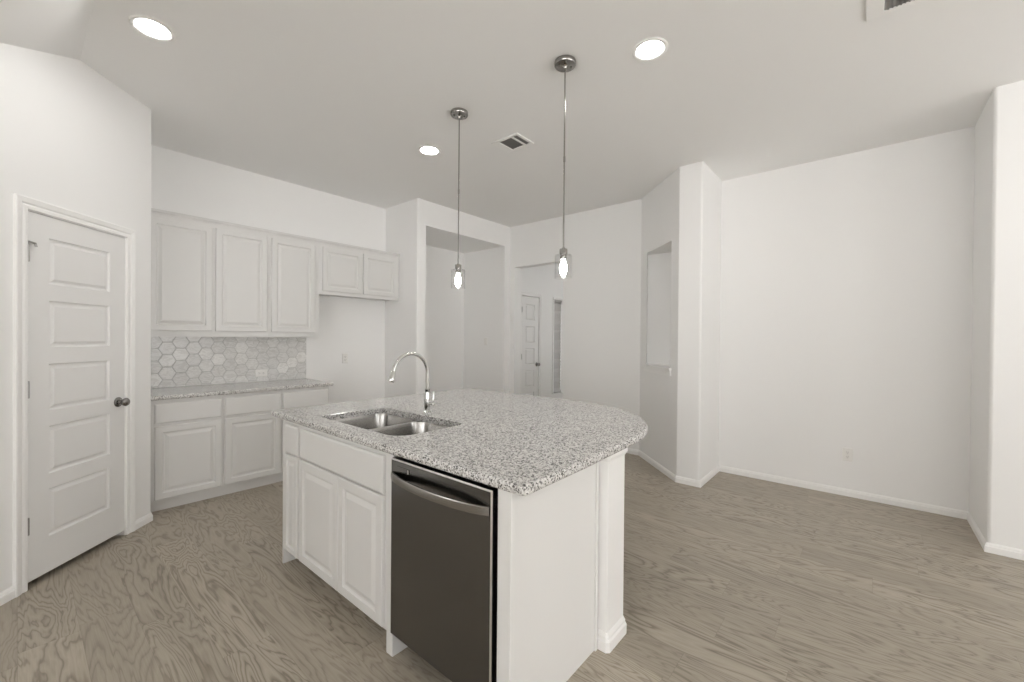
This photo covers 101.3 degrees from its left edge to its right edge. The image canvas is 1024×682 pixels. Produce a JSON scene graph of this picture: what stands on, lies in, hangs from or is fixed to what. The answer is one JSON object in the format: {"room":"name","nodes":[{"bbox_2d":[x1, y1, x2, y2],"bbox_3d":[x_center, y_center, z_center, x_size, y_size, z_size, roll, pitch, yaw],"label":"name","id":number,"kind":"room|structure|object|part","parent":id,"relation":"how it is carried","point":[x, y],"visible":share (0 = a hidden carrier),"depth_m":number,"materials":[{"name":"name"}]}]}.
{"room":"kitchen","nodes":[
{"label":"kitchen","id":0,"kind":"room"},
{"bbox_2d":[0,43,150,591],"bbox_3d":[-4.176,-0.218,1.607,1.950,3.108,4.240,1,0,40],"label":"wall","id":1,"kind":"structure","parent":0,"point":[71,138],"depth_m":2.47,"materials":[{"name":"white paint"}]},
{"bbox_2d":[0,586,14,605],"bbox_3d":[-3.709,1.314,0.784,0.166,0.062,3.592,1,0,40],"label":"baseboard","id":2,"kind":"structure","parent":1,"relation":"attached to","point":[8,594],"depth_m":2.16,"materials":[{"name":"white paint"}]},
{"bbox_2d":[13,193,135,597],"bbox_3d":[-2.688,0.284,2.572,0.138,2.116,0.770,0,0,-5],"label":"trim","id":3,"kind":"structure","parent":1,"relation":"attached to","point":[22,204],"depth_m":2.25,"materials":[{"name":"white paint"}]},
{"bbox_2d":[28,211,129,582],"bbox_3d":[-2.624,0.303,2.573,0.101,2.011,0.638,0,0,-5],"label":"door","id":4,"kind":"structure","parent":1,"relation":"in","point":[77,401],"depth_m":2.53,"materials":[{"name":"white paint"}]},
{"bbox_3d":[-2.629,0.413,2.840,0.066,0.066,0.066,0,0,-5],"label":"knob","id":5,"kind":"part","parent":4,"relation":"part of","materials":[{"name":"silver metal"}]},
{"bbox_2d":[135,511,152,529],"bbox_3d":[-2.705,1.307,3.107,0.071,0.062,0.287,0,0,-26],"label":"baseboard","id":6,"kind":"structure","parent":1,"relation":"attached to","point":[146,519],"depth_m":3.05,"materials":[{"name":"white paint"}]},
{"bbox_2d":[151,145,385,403],"bbox_3d":[-2.485,-0.224,4.583,0.120,3.108,2.526,1,0,40],"label":"wall","id":7,"kind":"structure","parent":0,"point":[181,183],"depth_m":4.78,"materials":[{"name":"white paint"}]},
{"bbox_2d":[151,213,268,336],"bbox_3d":[-2.805,-0.546,3.853,0.329,1.013,0.954,1,0,40],"label":"upper cabinet","id":8,"kind":"object","parent":7,"relation":"attached to","point":[208,279],"visible":0.8,"depth_m":3.72,"materials":[{"name":"white paint"}]},
{"bbox_3d":[-2.824,-0.552,3.592,0.019,0.927,0.437,1,0,40],"label":"door","id":9,"kind":"part","parent":8,"relation":"part of","materials":[{"name":"white paint"}]},
{"bbox_3d":[-2.529,-0.552,3.939,0.019,0.927,0.424,1,0,40],"label":"door","id":10,"kind":"part","parent":8,"relation":"part of","materials":[{"name":"white paint"}]},
{"bbox_2d":[151,208,399,256],"bbox_3d":[-2.210,-1.069,4.329,0.050,0.034,2.450,1,0,40],"label":"crown molding","id":11,"kind":"structure","parent":8,"relation":"attached to","point":[156,211],"depth_m":4.06,"materials":[{"name":"white paint"}]},
{"bbox_2d":[151,336,305,387],"bbox_3d":[-2.773,0.188,4.151,0.008,0.455,1.447,1,0,40],"label":"backsplash","id":12,"kind":"structure","parent":7,"relation":"attached to","point":[175,361],"depth_m":4.10,"materials":[{"name":"tile"}]},
{"bbox_2d":[255,369,266,376],"bbox_3d":[-2.596,0.333,4.348,0.008,0.072,0.116,1,0,40],"label":"wall outlet","id":13,"kind":"object","parent":12,"relation":"attached to","point":[258,373],"visible":1,"depth_m":4.34,"materials":[{"name":"white plastic"}]},
{"bbox_2d":[269,234,318,336],"bbox_3d":[-2.337,-0.546,4.404,0.329,1.013,0.488,1,0,40],"label":"upper cabinet","id":14,"kind":"object","parent":7,"relation":"attached to","point":[293,263],"visible":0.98,"depth_m":4.28,"materials":[{"name":"white paint"}]},
{"bbox_2d":[342,353,347,362],"bbox_3d":[-2.007,0.208,5.054,0.008,0.116,0.072,1,0,40],"label":"wall outlet","id":15,"kind":"object","parent":7,"relation":"attached to","point":[345,355],"visible":1,"depth_m":5.05,"materials":[{"name":"white plastic"}]},
{"bbox_2d":[319,243,398,300],"bbox_3d":[-1.852,-0.779,4.971,0.329,0.545,1.003,1,0,40],"label":"upper cabinet","id":16,"kind":"object","parent":7,"relation":"attached to","point":[344,272],"visible":0.99,"depth_m":4.82,"materials":[{"name":"white paint"}]},
{"bbox_3d":[-1.888,-0.778,4.690,0.019,0.474,0.455,1,0,40],"label":"door","id":17,"kind":"part","parent":16,"relation":"part of","materials":[{"name":"white paint"}]},
{"bbox_3d":[-1.581,-0.778,5.051,0.019,0.474,0.447,1,0,40],"label":"door","id":18,"kind":"part","parent":16,"relation":"part of","materials":[{"name":"white paint"}]},
{"bbox_2d":[385,198,509,396],"bbox_3d":[-0.951,-0.221,6.078,1.074,3.108,1.838,1,0,40],"label":"wall","id":19,"kind":"structure","parent":0,"point":[447,324],"depth_m":6.26,"materials":[{"name":"white paint"}]},
{"bbox_2d":[0,0,1023,226],"bbox_3d":[1.141,-1.643,2.049,9.650,0.560,12.100,1,0,40],"label":"ceiling","id":20,"kind":"structure","parent":0,"point":[341,98],"depth_m":2.72,"materials":[{"name":"white paint"}]},
{"bbox_2d":[128,14,175,41],"bbox_3d":[-1.952,-1.694,2.281,0.196,0.008,0.196,1,0,40],"label":"recessed light","id":21,"kind":"object","parent":20,"relation":"in","point":[152,28],"visible":1,"depth_m":2.27,"materials":[{"name":"white paint"}]},
{"bbox_2d":[418,145,440,155],"bbox_3d":[-0.736,-1.694,3.739,0.196,0.008,0.196,1,0,40],"label":"recessed light","id":22,"kind":"object","parent":20,"relation":"in","point":[428,150],"visible":1,"depth_m":3.73,"materials":[{"name":"white plastic"}]},
{"bbox_2d":[450,107,467,286],"bbox_3d":[-0.395,-1.040,3.108,0.130,1.302,0.130,1,0,40],"label":"pendant light","id":23,"kind":"object","parent":20,"relation":"hanging from","point":[457,113],"visible":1,"depth_m":3.10,"materials":[{"name":"silver metal"}]},
{"bbox_2d":[455,263,460,272],"bbox_3d":[-0.399,-0.539,3.111,0.048,0.068,0.048,1,0,40],"label":"socket","id":24,"kind":"object","parent":23,"relation":"attached to","point":[457,266],"depth_m":3.09,"materials":[{"name":"silver metal"}]},
{"bbox_3d":[-0.399,-0.452,3.111,0.045,0.106,0.045,1,0,40],"label":"bulb","id":25,"kind":"part","parent":23,"relation":"part of","materials":[{"name":"white glass"}]},
{"bbox_3d":[-0.394,-1.108,3.107,0.009,1.085,0.009,1,0,25],"label":"rod","id":26,"kind":"part","parent":23,"relation":"part of","materials":[{"name":"silver metal"}]},
{"bbox_2d":[491,133,533,152],"bbox_3d":[0.004,-1.686,3.583,0.290,0.009,0.230,1,0,40],"label":"ceiling vent","id":27,"kind":"object","parent":20,"relation":"in","point":[513,142],"visible":1,"depth_m":3.58,"materials":[{"name":"white paint"}]},
{"bbox_2d":[554,55,575,275],"bbox_3d":[0.315,-1.030,2.532,0.130,1.302,0.130,1,0,40],"label":"pendant light","id":28,"kind":"object","parent":20,"relation":"hanging from","point":[563,63],"visible":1,"depth_m":2.53,"materials":[{"name":"silver metal"}]},
{"bbox_2d":[559,247,566,258],"bbox_3d":[0.310,-0.529,2.536,0.048,0.068,0.048,1,0,40],"label":"socket","id":29,"kind":"object","parent":28,"relation":"attached to","point":[563,251],"depth_m":2.52,"materials":[{"name":"silver metal"}]},
{"bbox_3d":[0.310,-0.442,2.536,0.045,0.106,0.045,1,0,40],"label":"bulb","id":30,"kind":"part","parent":28,"relation":"part of","materials":[{"name":"white glass"}]},
{"bbox_3d":[0.315,-1.099,2.532,0.009,1.085,0.009,0,0,-35],"label":"rod","id":31,"kind":"part","parent":28,"relation":"part of","materials":[{"name":"silver metal"}]},
{"bbox_2d":[632,37,667,60],"bbox_3d":[0.793,-1.672,2.413,0.196,0.008,0.196,1,0,40],"label":"recessed light","id":32,"kind":"object","parent":20,"relation":"in","point":[649,49],"visible":1,"depth_m":2.41,"materials":[{"name":"white plastic"}]},
{"bbox_2d":[866,0,922,20],"bbox_3d":[1.873,-1.660,1.999,0.290,0.009,0.230,1,0,40],"label":"ceiling vent","id":33,"kind":"object","parent":20,"relation":"in","point":[874,9],"visible":1,"depth_m":2.08,"materials":[{"name":"grey"}]},
{"bbox_2d":[0,453,1023,681],"bbox_3d":[1.116,1.402,2.069,9.650,0.050,12.100,1,0,40],"label":"floor","id":34,"kind":"structure","parent":0,"point":[730,578],"depth_m":2.17,"materials":[{"name":"brown wood"}]},
{"bbox_2d":[150,390,280,511],"bbox_3d":[-2.700,0.894,3.779,0.616,0.879,0.950,1,0,40],"label":"base cabinet","id":35,"kind":"object","parent":34,"relation":"on","point":[205,447],"visible":0.85,"depth_m":3.53,"materials":[{"name":"white paint"}]},
{"bbox_3d":[-2.616,0.567,3.412,0.019,0.155,0.443,1,0,40],"label":"drawer","id":36,"kind":"part","parent":35,"relation":"part of","materials":[{"name":"white paint"}]},
{"bbox_3d":[-2.619,0.951,3.414,0.019,0.569,0.443,1,0,40],"label":"door","id":37,"kind":"part","parent":35,"relation":"part of","materials":[{"name":"white paint"}]},
{"bbox_2d":[151,378,333,400],"bbox_3d":[-2.536,0.437,3.950,0.634,0.034,1.449,1,0,40],"label":"countertop","id":38,"kind":"structure","parent":35,"relation":"on","point":[260,386],"depth_m":3.78,"materials":[{"name":"stone"}]},
{"bbox_3d":[-2.317,0.951,3.770,0.019,0.569,0.448,1,0,40],"label":"door","id":39,"kind":"part","parent":35,"relation":"part of","materials":[{"name":"white paint"}]},
{"bbox_3d":[-2.313,0.567,3.768,0.019,0.155,0.448,1,0,40],"label":"drawer","id":40,"kind":"part","parent":35,"relation":"part of","materials":[{"name":"white paint"}]},
{"bbox_2d":[282,420,300,562],"bbox_3d":[-1.113,0.914,2.706,0.250,0.880,0.626,1,0,40],"label":"base cabinet","id":41,"kind":"object","parent":34,"relation":"on","point":[291,431],"visible":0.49,"depth_m":2.45,"materials":[{"name":"white paint"}]},
{"bbox_3d":[-1.286,0.955,2.456,0.169,0.574,0.019,1,0,40],"label":"door","id":42,"kind":"part","parent":41,"relation":"part of","materials":[{"name":"white paint"}]},
{"bbox_3d":[-1.283,0.577,2.453,0.169,0.166,0.019,1,0,40],"label":"drawer","id":43,"kind":"part","parent":41,"relation":"part of","materials":[{"name":"white paint"}]},
{"bbox_2d":[279,386,328,481],"bbox_3d":[-2.245,0.895,4.314,0.616,0.879,0.454,1,0,40],"label":"base cabinet","id":44,"kind":"object","parent":34,"relation":"on","point":[302,397],"visible":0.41,"depth_m":4.07,"materials":[{"name":"white paint"}]},
{"bbox_3d":[-2.019,0.951,4.120,0.019,0.569,0.432,1,0,40],"label":"door","id":45,"kind":"part","parent":44,"relation":"part of","materials":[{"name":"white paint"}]},
{"bbox_3d":[-2.016,0.567,4.117,0.019,0.155,0.432,1,0,40],"label":"drawer","id":46,"kind":"part","parent":44,"relation":"part of","materials":[{"name":"white paint"}]},
{"bbox_2d":[299,420,425,656],"bbox_3d":[-0.669,0.920,2.330,0.912,0.880,0.626,1,0,40],"label":"base cabinet","id":47,"kind":"object","parent":34,"relation":"on","point":[345,485],"visible":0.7,"depth_m":2.02,"materials":[{"name":"white paint"}]},
{"bbox_3d":[-1.032,0.959,2.239,0.440,0.574,0.019,1,0,40],"label":"door","id":48,"kind":"part","parent":47,"relation":"part of","materials":[{"name":"white paint"}]},
{"bbox_3d":[-0.878,0.583,2.109,0.835,0.166,0.019,1,0,40],"label":"false drawer","id":49,"kind":"part","parent":47,"relation":"part of","materials":[{"name":"white paint"}]},
{"bbox_3d":[-0.871,0.873,2.128,0.864,0.784,0.019,1,0,40],"label":"frame","id":50,"kind":"part","parent":47,"relation":"part of","materials":[{"name":"white paint"}]},
{"bbox_3d":[-0.711,0.963,1.967,0.389,0.574,0.019,1,0,40],"label":"door","id":51,"kind":"part","parent":47,"relation":"part of","materials":[{"name":"white paint"}]},
{"bbox_3d":[-0.334,0.925,2.056,0.046,0.880,0.608,1,0,40],"label":"panel","id":52,"kind":"part","parent":47,"relation":"part of","materials":[{"name":"white paint"}]},
{"bbox_2d":[271,388,647,495],"bbox_3d":[-0.187,0.465,2.630,2.043,0.034,1.707,1,0,40],"label":"countertop","id":53,"kind":"structure","parent":47,"relation":"on","point":[519,444],"depth_m":2.07,"materials":[{"name":"stone"}]},
{"bbox_2d":[334,413,449,435],"bbox_3d":[-0.694,0.578,2.376,0.811,0.194,0.458,1,0,40],"label":"sink","id":54,"kind":"object","parent":53,"relation":"in","point":[384,423],"visible":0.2,"depth_m":2.59,"materials":[{"name":"silver metal"}]},
{"bbox_3d":[-0.848,0.576,2.507,0.407,0.194,0.458,1,0,40],"label":"bowl","id":55,"kind":"part","parent":54,"relation":"part of","materials":[{"name":"silver metal"}]},
{"bbox_3d":[-0.539,0.563,2.244,0.404,0.158,0.458,1,0,40],"label":"bowl","id":56,"kind":"part","parent":54,"relation":"part of","materials":[{"name":"silver metal"}]},
{"bbox_2d":[388,352,434,412],"bbox_3d":[-0.594,0.255,2.505,0.092,0.381,0.308,1,0,40],"label":"faucet","id":57,"kind":"object","parent":53,"relation":"on","point":[391,378],"visible":1,"depth_m":2.58,"materials":[{"name":"silver metal"}]},
{"bbox_3d":[-0.605,0.183,2.518,0.022,0.237,0.268,1,0,40],"label":"spout","id":58,"kind":"part","parent":57,"relation":"part of","materials":[{"name":"silver metal"}]},
{"bbox_3d":[-0.498,0.357,2.591,0.054,0.101,0.027,1,0,35],"label":"lever handle","id":59,"kind":"part","parent":57,"relation":"part of","materials":[{"name":"silver metal"}]},
{"bbox_2d":[391,456,497,681],"bbox_3d":[-0.112,0.928,1.811,0.594,0.856,0.665,1,0,40],"label":"dishwasher","id":60,"kind":"object","parent":34,"relation":"on","point":[444,525],"visible":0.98,"depth_m":1.56,"materials":[{"name":"black metal"}]},
{"bbox_3d":[-0.307,0.571,1.579,0.569,0.032,0.060,1,0,40],"label":"handle","id":61,"kind":"part","parent":60,"relation":"part of","materials":[{"name":"grey metal"}]},
{"bbox_2d":[497,462,598,681],"bbox_3d":[0.179,0.932,1.638,0.059,0.880,0.640,1,0,40],"label":"island end panel","id":62,"kind":"object","parent":34,"relation":"on","point":[547,571],"visible":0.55,"depth_m":1.59,"materials":[{"name":"white paint"}]},
{"bbox_2d":[597,447,627,652],"bbox_3d":[0.432,0.932,1.954,0.147,0.880,0.194,1,0,40],"label":"island post","id":63,"kind":"object","parent":34,"relation":"on","point":[612,626],"visible":0.71,"depth_m":1.88,"materials":[{"name":"white paint"}]},
{"bbox_3d":[0.429,1.332,1.957,0.147,0.080,0.194,1,0,40],"label":"moulding","id":64,"kind":"part","parent":63,"relation":"part of","materials":[{"name":"white paint"}]},
{"bbox_3d":[0.435,0.513,1.952,0.145,0.042,0.190,1,0,40],"label":"cap moulding","id":65,"kind":"part","parent":63,"relation":"part of","materials":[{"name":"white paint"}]},
{"bbox_2d":[969,80,1023,549],"bbox_3d":[4.769,-0.146,1.897,3.593,3.108,0.790,1,0,40],"label":"wall pier","id":66,"kind":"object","parent":34,"relation":"on","point":[996,487],"visible":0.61,"depth_m":2.73,"materials":[{"name":"white paint"}]},
{"bbox_2d":[521,263,562,398],"bbox_3d":[1.874,-0.204,7.104,2.550,3.108,3.386,1,0,40],"label":"wall","id":67,"kind":"structure","parent":0,"point":[547,280],"depth_m":7.28,"materials":[{"name":"white paint"}]},
{"bbox_2d":[521,296,539,395],"bbox_3d":[0.302,0.300,6.906,0.101,2.052,0.472,1,0,40],"label":"door","id":68,"kind":"structure","parent":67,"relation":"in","point":[530,305],"depth_m":6.92,"materials":[{"name":"white paint"}]},
{"bbox_2d":[520,291,541,395],"bbox_3d":[0.304,0.270,6.912,0.018,2.136,0.601,1,0,40],"label":"trim","id":69,"kind":"structure","parent":67,"relation":"attached to","point":[524,293],"depth_m":7.09,"materials":[{"name":"white paint"}]},
{"bbox_2d":[552,297,562,393],"bbox_3d":[0.839,0.083,7.538,0.018,1.710,0.375,1,0,40],"label":"trim","id":70,"kind":"structure","parent":67,"relation":"attached to","point":[555,298],"depth_m":7.40,"materials":[{"name":"white paint"}]},
{"bbox_2d":[554,300,561,392],"bbox_3d":[0.794,0.099,7.577,0.041,1.671,0.295,1,0,40],"label":"window blind","id":71,"kind":"object","parent":67,"relation":"attached to","point":[557,303],"visible":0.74,"depth_m":7.61,"materials":[{"name":"grey"}]},
{"bbox_2d":[639,161,721,480],"bbox_3d":[1.694,-0.189,4.513,0.875,3.108,0.797,1,0,40],"label":"wall","id":72,"kind":"structure","parent":0,"point":[681,232],"depth_m":4.16,"materials":[{"name":"white paint"}]},
{"bbox_2d":[642,364,671,375],"bbox_3d":[1.582,0.310,4.563,0.499,0.079,0.594,1,0,40],"label":"trim","id":73,"kind":"structure","parent":72,"relation":"attached to","point":[666,370],"depth_m":4.48,"materials":[{"name":"white paint"}]},
{"bbox_2d":[626,448,1023,560],"bbox_3d":[3.270,1.357,3.072,7.368,0.062,0.670,1,0,40],"label":"baseboard","id":74,"kind":"structure","parent":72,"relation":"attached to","point":[992,548],"depth_m":3.71,"materials":[{"name":"white paint"}]},
{"bbox_2d":[509,126,974,511],"bbox_3d":[1.809,-0.190,4.843,4.773,3.108,0.145,1,0,40],"label":"wall","id":75,"kind":"structure","parent":0,"point":[847,279],"depth_m":3.84,"materials":[{"name":"white paint"}]},
{"bbox_2d":[842,447,852,461],"bbox_3d":[2.987,1.011,3.740,0.072,0.116,0.008,1,0,40],"label":"wall outlet","id":76,"kind":"object","parent":75,"relation":"attached to","point":[847,453],"visible":1,"depth_m":3.74,"materials":[{"name":"white plastic"}]}
]}

